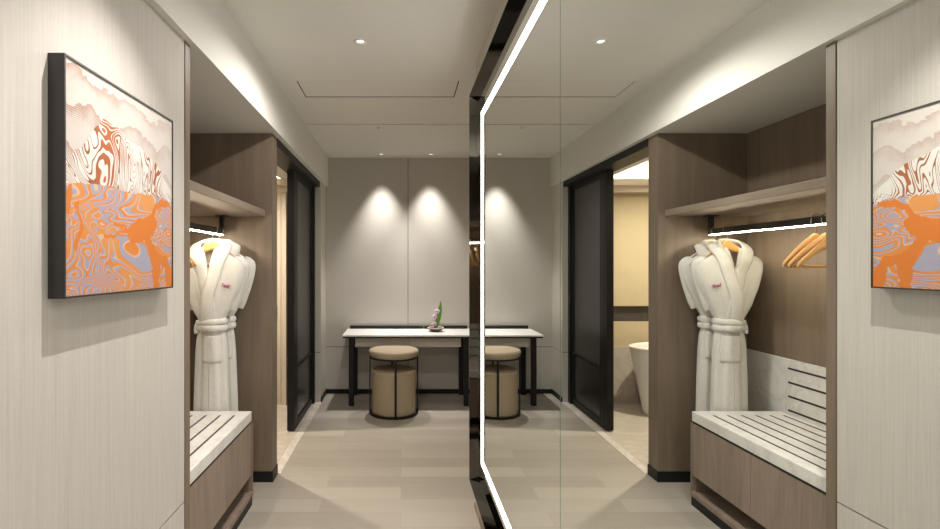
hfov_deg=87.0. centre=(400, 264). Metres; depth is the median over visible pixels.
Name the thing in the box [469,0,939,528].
wall mirror
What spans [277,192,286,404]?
trim
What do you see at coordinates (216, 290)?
bathrobe
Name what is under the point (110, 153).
framed picture
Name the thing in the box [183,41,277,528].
wardrobe
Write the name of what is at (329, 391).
baseboard
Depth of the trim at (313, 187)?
5.28 m
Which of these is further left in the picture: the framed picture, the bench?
the framed picture
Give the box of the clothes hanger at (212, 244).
[200,224,233,266]
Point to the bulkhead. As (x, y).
(232, 90)
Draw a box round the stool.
[369,345,418,419]
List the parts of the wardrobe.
panel, panel, skirting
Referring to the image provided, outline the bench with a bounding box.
[190,411,252,528]
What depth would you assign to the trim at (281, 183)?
5.18 m
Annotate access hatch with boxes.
[298,81,457,96]
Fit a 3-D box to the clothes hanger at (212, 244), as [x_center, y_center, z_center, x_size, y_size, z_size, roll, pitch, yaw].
[-1.205,-0.120,3.130,0.380,0.274,0.041,0,0,0]
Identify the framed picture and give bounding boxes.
[48,53,172,298]
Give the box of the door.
[287,170,311,430]
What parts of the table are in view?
leg, leg, drawer, rail, drawer, leg, leg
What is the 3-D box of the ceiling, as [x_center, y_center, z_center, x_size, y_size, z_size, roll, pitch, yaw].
[0.102,-1.279,2.100,1.895,0.080,7.400,0,0,0]
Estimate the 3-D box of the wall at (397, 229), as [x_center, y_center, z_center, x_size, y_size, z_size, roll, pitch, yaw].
[-0.095,0.131,5.750,1.910,2.739,0.100,0,0,0]
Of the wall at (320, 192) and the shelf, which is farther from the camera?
the wall at (320, 192)
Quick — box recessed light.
[354,38,366,44]
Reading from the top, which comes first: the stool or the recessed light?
the recessed light
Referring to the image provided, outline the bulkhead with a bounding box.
[146,0,327,186]
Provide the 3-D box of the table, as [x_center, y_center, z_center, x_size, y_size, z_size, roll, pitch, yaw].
[0.090,1.104,5.427,1.420,0.792,0.534,0,0,0]
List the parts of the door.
kick panel, glass, rail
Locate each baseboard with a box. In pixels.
[321,389,326,401]
[327,389,458,393]
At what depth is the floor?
3.53 m
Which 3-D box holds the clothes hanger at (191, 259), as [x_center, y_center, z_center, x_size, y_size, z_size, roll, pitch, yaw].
[-1.210,-0.120,2.467,0.380,0.274,0.041,0,0,3]
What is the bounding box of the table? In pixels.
[342,325,468,405]
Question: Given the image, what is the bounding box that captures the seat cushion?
[369,345,418,359]
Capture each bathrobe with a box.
[190,239,248,410]
[223,240,255,410]
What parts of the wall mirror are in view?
frame, mirror panel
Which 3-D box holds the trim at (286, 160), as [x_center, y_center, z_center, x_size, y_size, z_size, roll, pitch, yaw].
[-0.973,-0.875,4.426,0.175,0.060,1.828,0,0,0]
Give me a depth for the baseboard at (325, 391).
5.51 m
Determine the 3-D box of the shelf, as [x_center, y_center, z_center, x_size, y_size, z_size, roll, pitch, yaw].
[-1.220,-0.353,2.710,0.570,0.045,1.338,0,0,0]
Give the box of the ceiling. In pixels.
[221,0,499,157]
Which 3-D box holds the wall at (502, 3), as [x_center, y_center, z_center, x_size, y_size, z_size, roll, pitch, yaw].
[0.751,0.131,0.715,0.597,2.739,4.630,0,0,0]
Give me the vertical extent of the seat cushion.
0.076 m
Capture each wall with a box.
[0,0,183,528]
[315,181,325,401]
[326,158,468,388]
[474,0,507,528]
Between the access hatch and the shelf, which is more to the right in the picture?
the access hatch
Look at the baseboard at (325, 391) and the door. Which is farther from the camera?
the baseboard at (325, 391)
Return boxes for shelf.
[190,180,264,215]
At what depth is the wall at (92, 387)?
1.34 m
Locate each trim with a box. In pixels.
[277,138,319,186]
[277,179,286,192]
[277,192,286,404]
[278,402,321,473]
[312,186,314,403]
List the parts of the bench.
drawer, board, drawer, panel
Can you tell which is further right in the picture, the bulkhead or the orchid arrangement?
the orchid arrangement
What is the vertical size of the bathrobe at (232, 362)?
1.228 m
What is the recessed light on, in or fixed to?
in the ceiling
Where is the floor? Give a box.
[237,394,480,528]
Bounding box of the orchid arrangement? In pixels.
[423,301,443,331]
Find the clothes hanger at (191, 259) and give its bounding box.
[190,257,196,267]

